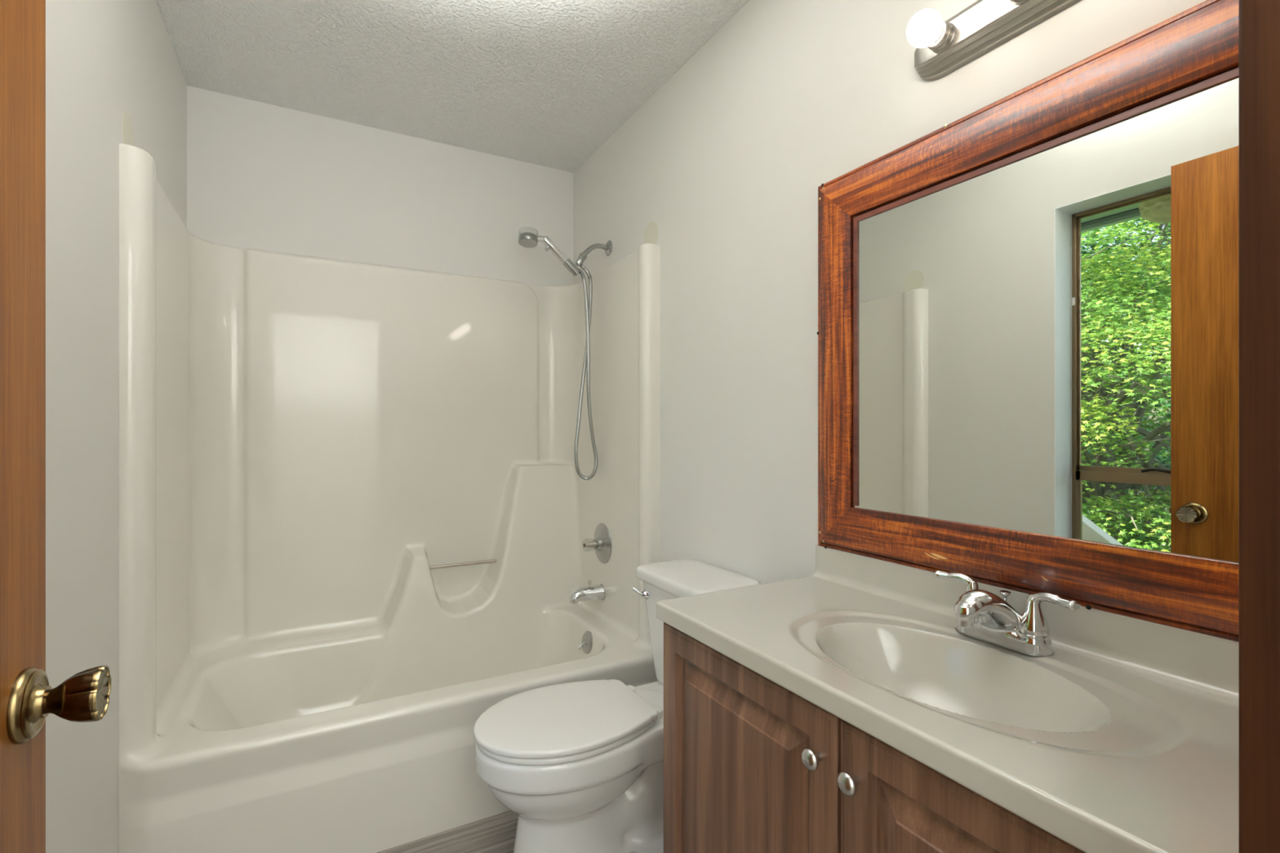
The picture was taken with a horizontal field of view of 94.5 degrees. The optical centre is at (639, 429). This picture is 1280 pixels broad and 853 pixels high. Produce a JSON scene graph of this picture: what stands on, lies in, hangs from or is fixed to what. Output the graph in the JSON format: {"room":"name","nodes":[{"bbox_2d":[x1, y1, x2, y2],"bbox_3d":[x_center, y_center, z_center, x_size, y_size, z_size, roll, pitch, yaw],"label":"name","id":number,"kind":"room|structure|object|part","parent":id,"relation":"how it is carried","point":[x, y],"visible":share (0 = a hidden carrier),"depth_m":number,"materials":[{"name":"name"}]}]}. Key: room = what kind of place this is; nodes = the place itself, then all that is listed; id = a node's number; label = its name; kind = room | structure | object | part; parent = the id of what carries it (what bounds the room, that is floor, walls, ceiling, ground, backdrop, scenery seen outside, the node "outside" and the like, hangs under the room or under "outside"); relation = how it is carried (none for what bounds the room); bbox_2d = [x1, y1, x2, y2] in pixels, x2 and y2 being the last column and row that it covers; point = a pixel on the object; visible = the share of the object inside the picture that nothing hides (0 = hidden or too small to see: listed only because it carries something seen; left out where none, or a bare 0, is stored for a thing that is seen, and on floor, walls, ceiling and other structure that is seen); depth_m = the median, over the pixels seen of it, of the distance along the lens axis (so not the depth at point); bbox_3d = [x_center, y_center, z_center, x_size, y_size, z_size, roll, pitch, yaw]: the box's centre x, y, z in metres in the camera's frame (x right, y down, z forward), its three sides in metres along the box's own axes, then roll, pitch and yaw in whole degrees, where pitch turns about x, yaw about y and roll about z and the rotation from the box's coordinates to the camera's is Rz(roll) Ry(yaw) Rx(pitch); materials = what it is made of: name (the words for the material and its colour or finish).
{"room":"bathroom","nodes":[
{"label":"bathroom","id":0,"kind":"room"},
{"bbox_2d":[45,0,186,852],"bbox_3d":[-1.075,-0.040,0.947,0.161,2.440,2.700,0,0,-29],"label":"wall","id":1,"kind":"structure","parent":0,"point":[114,76],"depth_m":1.20,"materials":[{"name":"white paint"}]},
{"bbox_2d":[186,85,573,286],"bbox_3d":[-1.045,-0.040,2.565,1.784,2.440,0.100,0,0,-29],"label":"wall","id":2,"kind":"structure","parent":0,"point":[260,175],"depth_m":2.45,"materials":[{"name":"white paint"}]},
{"bbox_2d":[377,810,518,852],"bbox_3d":[0.151,1.220,0.141,3.400,0.080,5.500,0,0,-29],"label":"floor","id":3,"kind":"structure","parent":0,"point":[496,833],"depth_m":1.70,"materials":[{"name":"grey wood"}]},
{"bbox_2d":[118,142,660,852],"bbox_3d":[-0.774,0.249,2.140,1.523,1.862,0.906,0,0,-29],"label":"bathtub surround","id":4,"kind":"object","parent":3,"relation":"on","point":[357,516],"visible":0.88,"depth_m":2.23,"materials":[{"name":"plastic"}]},
{"bbox_2d":[118,594,657,852],"bbox_3d":[-0.765,0.962,2.123,1.523,0.434,0.868,0,0,-29],"label":"tub basin","id":5,"kind":"object","parent":4,"relation":"in","point":[351,731],"depth_m":1.75,"materials":[{"name":"plastic"}]},
{"bbox_2d":[577,631,592,653],"bbox_3d":[-0.224,0.849,2.352,0.057,0.086,0.086,0,0,-29],"label":"overflow plate","id":6,"kind":"object","parent":4,"relation":"attached to","point":[587,639],"visible":1,"depth_m":2.34,"materials":[{"name":"silver metal"}]},
{"bbox_3d":[-0.229,0.858,2.345,0.042,0.027,0.012,0,0,-35],"label":"trip lever","id":7,"kind":"part","parent":6,"relation":"part of","materials":[{"name":"silver metal"}]},
{"bbox_3d":[-0.211,0.849,2.359,0.026,0.086,0.086,0,0,-29],"label":"plate","id":8,"kind":"part","parent":6,"relation":"part of","materials":[{"name":"silver metal"}]},
{"bbox_2d":[568,582,605,604],"bbox_3d":[-0.225,0.684,2.488,0.153,0.090,0.068,0,0,-29],"label":"tub spout","id":9,"kind":"object","parent":4,"relation":"attached to","point":[597,592],"visible":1,"depth_m":2.47,"materials":[{"name":"silver metal"}]},
{"bbox_2d":[583,523,611,564],"bbox_3d":[-0.195,0.485,2.494,0.090,0.170,0.170,0,0,-29],"label":"shower valve","id":10,"kind":"object","parent":4,"relation":"attached to","point":[602,543],"visible":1,"depth_m":2.48,"materials":[{"name":"silver metal"}]},
{"bbox_2d":[473,559,759,852],"bbox_3d":[-0.069,0.802,1.633,0.766,0.756,0.374,0,0,-29],"label":"toilet","id":11,"kind":"object","parent":3,"relation":"on","point":[580,765],"visible":0.84,"depth_m":1.50,"materials":[{"name":"white ceramic"}]},
{"bbox_3d":[-0.204,0.774,1.559,0.444,0.015,0.352,0,0,-29],"label":"seat","id":12,"kind":"part","parent":11,"relation":"part of","materials":[{"name":"white plastic"}]},
{"bbox_3d":[-0.204,0.754,1.559,0.457,0.021,0.358,0,0,-29],"label":"lid","id":13,"kind":"part","parent":11,"relation":"part of","materials":[{"name":"white plastic"}]},
{"bbox_3d":[-0.114,0.981,1.609,0.657,0.398,0.352,0,0,-29],"label":"bowl","id":14,"kind":"part","parent":11,"relation":"part of","materials":[{"name":"white ceramic"}]},
{"bbox_3d":[-0.005,0.503,1.826,0.039,0.027,0.014,0,0,33],"label":"flush lever","id":15,"kind":"part","parent":11,"relation":"part of","materials":[{"name":"silver metal"}]},
{"bbox_3d":[0.015,0.508,1.821,0.016,0.032,0.032,0,0,-29],"label":"lever","id":16,"kind":"part","parent":11,"relation":"part of","materials":[{"name":"silver metal"}]},
{"bbox_3d":[0.169,0.624,1.766,0.210,0.317,0.346,0,0,-29],"label":"tank","id":17,"kind":"part","parent":11,"relation":"part of","materials":[{"name":"white ceramic"}]},
{"bbox_3d":[0.164,0.446,1.763,0.233,0.043,0.374,0,0,-29],"label":"tank lid","id":18,"kind":"part","parent":11,"relation":"part of","materials":[{"name":"white ceramic"}]},
{"bbox_2d":[663,622,1084,852],"bbox_3d":[0.472,0.792,0.951,0.495,0.776,0.955,0,0,-29],"label":"vanity cabinet","id":19,"kind":"object","parent":3,"relation":"on","point":[752,765],"visible":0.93,"depth_m":0.93,"materials":[{"name":"brown wood"}]},
{"bbox_3d":[0.171,0.738,1.057,0.018,0.655,0.477,0,0,-29],"label":"door","id":20,"kind":"part","parent":19,"relation":"part of","materials":[{"name":"brown wood"}]},
{"bbox_3d":[0.252,0.482,0.865,0.027,0.031,0.031,0,0,-29],"label":"knob","id":21,"kind":"part","parent":19,"relation":"part of","materials":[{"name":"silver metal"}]},
{"bbox_3d":[0.285,0.482,0.806,0.027,0.031,0.031,0,0,-29],"label":"knob","id":22,"kind":"part","parent":19,"relation":"part of","materials":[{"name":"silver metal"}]},
{"bbox_2d":[656,544,1238,852],"bbox_3d":[0.477,0.407,0.958,0.482,0.239,0.971,0,0,-29],"label":"countertop","id":23,"kind":"structure","parent":19,"relation":"on","point":[1124,738],"depth_m":0.86,"materials":[{"name":"stone"}]},
{"bbox_2d":[820,625,1129,738],"bbox_3d":[0.479,0.449,0.921,0.280,0.156,0.452,0,0,-29],"label":"sink basin","id":24,"kind":"object","parent":23,"relation":"in","point":[1003,694],"depth_m":0.98,"materials":[{"name":"ceramic"}]},
{"bbox_2d":[933,569,1080,657],"bbox_3d":[0.623,0.316,1.023,0.177,0.102,0.185,0,0,14],"label":"faucet","id":25,"kind":"object","parent":23,"relation":"on","point":[982,615],"visible":1,"depth_m":0.97,"materials":[{"name":"silver metal"}]},
{"bbox_3d":[0.587,0.278,1.096,0.025,0.026,0.074,0,0,-36],"label":"lever","id":26,"kind":"part","parent":25,"relation":"part of","materials":[{"name":"silver metal"}]},
{"bbox_3d":[0.602,0.305,1.071,0.044,0.064,0.044,0,0,-29],"label":"handle","id":27,"kind":"part","parent":25,"relation":"part of","materials":[{"name":"silver metal"}]},
{"bbox_3d":[0.643,0.316,1.041,0.018,0.064,0.018,0,0,-29],"label":"lift rod","id":28,"kind":"part","parent":25,"relation":"part of","materials":[{"name":"silver metal"}]},
{"bbox_3d":[0.653,0.305,0.980,0.044,0.064,0.044,0,0,-29],"label":"handle","id":29,"kind":"part","parent":25,"relation":"part of","materials":[{"name":"silver metal"}]},
{"bbox_3d":[0.666,0.278,0.953,0.025,0.026,0.074,0,0,-22],"label":"lever","id":30,"kind":"part","parent":25,"relation":"part of","materials":[{"name":"silver metal"}]},
{"bbox_3d":[0.404,0.738,0.638,0.018,0.655,0.470,0,0,-29],"label":"door","id":31,"kind":"part","parent":19,"relation":"part of","materials":[{"name":"brown wood"}]},
{"bbox_2d":[155,0,749,173],"bbox_3d":[0.151,-1.310,0.141,3.400,0.100,5.500,0,0,-29],"label":"ceiling","id":32,"kind":"structure","parent":0,"point":[547,83],"depth_m":2.00,"materials":[{"name":"white paint"}]},
{"bbox_2d":[573,0,1206,584],"bbox_3d":[0.371,-0.040,1.750,0.101,2.440,2.700,0,0,-29],"label":"wall","id":33,"kind":"structure","parent":0,"point":[722,168],"depth_m":1.69,"materials":[{"name":"white paint"}]},
{"bbox_2d":[518,226,612,479],"bbox_3d":[-0.306,-0.300,2.447,0.408,1.032,0.090,0,0,-29],"label":"shower","id":34,"kind":"object","parent":33,"relation":"attached to","point":[527,239],"visible":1,"depth_m":2.48,"materials":[{"name":"silver metal"}]},
{"bbox_3d":[-0.327,-0.711,2.432,0.164,0.148,0.033,0,0,-29],"label":"handle","id":35,"kind":"part","parent":34,"relation":"part of","materials":[{"name":"silver metal"}]},
{"bbox_3d":[-0.248,-0.714,2.493,0.051,0.060,0.033,0,0,-29],"label":"arm mount","id":36,"kind":"part","parent":34,"relation":"part of","materials":[{"name":"silver metal"}]},
{"bbox_3d":[-0.192,-0.761,2.524,0.129,0.072,0.021,0,0,-29],"label":"shower arm","id":37,"kind":"part","parent":34,"relation":"part of","materials":[{"name":"silver metal"}]},
{"bbox_2d":[906,0,1079,80],"bbox_3d":[0.685,-0.770,0.950,0.126,0.106,0.610,0,0,-29],"label":"vanity light","id":38,"kind":"object","parent":33,"relation":"attached to","point":[943,47],"visible":1,"depth_m":1.11,"materials":[{"name":"silver metal"}]},
{"bbox_2d":[906,8,955,53],"bbox_3d":[0.559,-0.770,1.143,0.091,0.063,0.063,0,0,-29],"label":"bulb","id":39,"kind":"object","parent":38,"relation":"attached to","point":[926,29],"depth_m":1.13,"materials":[{"name":"white glass"}]},
{"bbox_2d":[1009,0,1028,4],"bbox_3d":[0.633,-0.770,1.009,0.091,0.063,0.063,0,0,-29],"label":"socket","id":40,"kind":"object","parent":38,"relation":"attached to","point":[1011,2],"depth_m":1.03,"materials":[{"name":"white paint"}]},
{"bbox_2d":[813,544,1238,695],"bbox_3d":[0.678,0.325,1.068,0.022,0.075,0.969,0,0,-29],"label":"backsplash","id":41,"kind":"structure","parent":33,"relation":"attached to","point":[1204,660],"depth_m":0.96,"materials":[{"name":"stone"}]},
{"bbox_2d":[817,0,1238,642],"bbox_3d":[0.674,-0.158,1.068,0.031,0.903,0.944,0,0,-29],"label":"framed mirror","id":42,"kind":"object","parent":33,"relation":"attached to","point":[1028,331],"visible":0.9,"depth_m":1.00,"materials":[{"name":"brown wood"}]},
{"bbox_3d":[0.472,-0.158,1.432,0.031,0.903,0.112,0,0,-29],"label":"frame rail","id":43,"kind":"part","parent":42,"relation":"part of","materials":[{"name":"brown wood"}]},
{"bbox_3d":[0.674,0.238,1.068,0.031,0.112,0.944,0,0,-29],"label":"frame rail","id":44,"kind":"part","parent":42,"relation":"part of","materials":[{"name":"brown wood"}]},
{"bbox_3d":[0.674,-0.553,1.068,0.031,0.112,0.944,0,0,-29],"label":"frame rail","id":45,"kind":"part","parent":42,"relation":"part of","materials":[{"name":"brown wood"}]},
{"bbox_2d":[854,77,1238,562],"bbox_3d":[0.673,-0.150,1.068,0.004,0.681,0.708,0,0,-29],"label":"mirror glass","id":46,"kind":"object","parent":42,"relation":"on","point":[1046,326],"depth_m":0.99,"materials":[{"name":"clear"}]},
{"bbox_3d":[0.287,-0.040,0.228,1.524,2.440,0.120,0,0,-29],"label":"wall","id":47,"kind":"structure","parent":0,"visible":0},
{"bbox_2d":[0,0,111,852],"bbox_3d":[-0.468,0.154,0.303,0.155,2.028,0.729,0,0,-29],"label":"door","id":48,"kind":"structure","parent":47,"relation":"in","point":[27,698],"depth_m":0.57,"materials":[{"name":"brown wood"}]},
{"bbox_3d":[-0.564,0.267,0.589,0.043,0.051,0.052,0,0,-29],"label":"knob","id":49,"kind":"part","parent":48,"relation":"part of","materials":[{"name":"gold metal"}]},
{"bbox_3d":[-0.547,0.267,0.599,0.005,0.048,0.050,0,0,-29],"label":"knob","id":50,"kind":"part","parent":48,"relation":"part of","materials":[{"name":"gold metal"}]},
{"bbox_2d":[1238,0,1279,852],"bbox_3d":[0.411,0.120,0.298,0.060,2.120,0.143,0,0,-29],"label":"trim","id":51,"kind":"structure","parent":47,"relation":"attached to","point":[1259,20],"depth_m":0.34,"materials":[{"name":"brown wood"}]}
]}

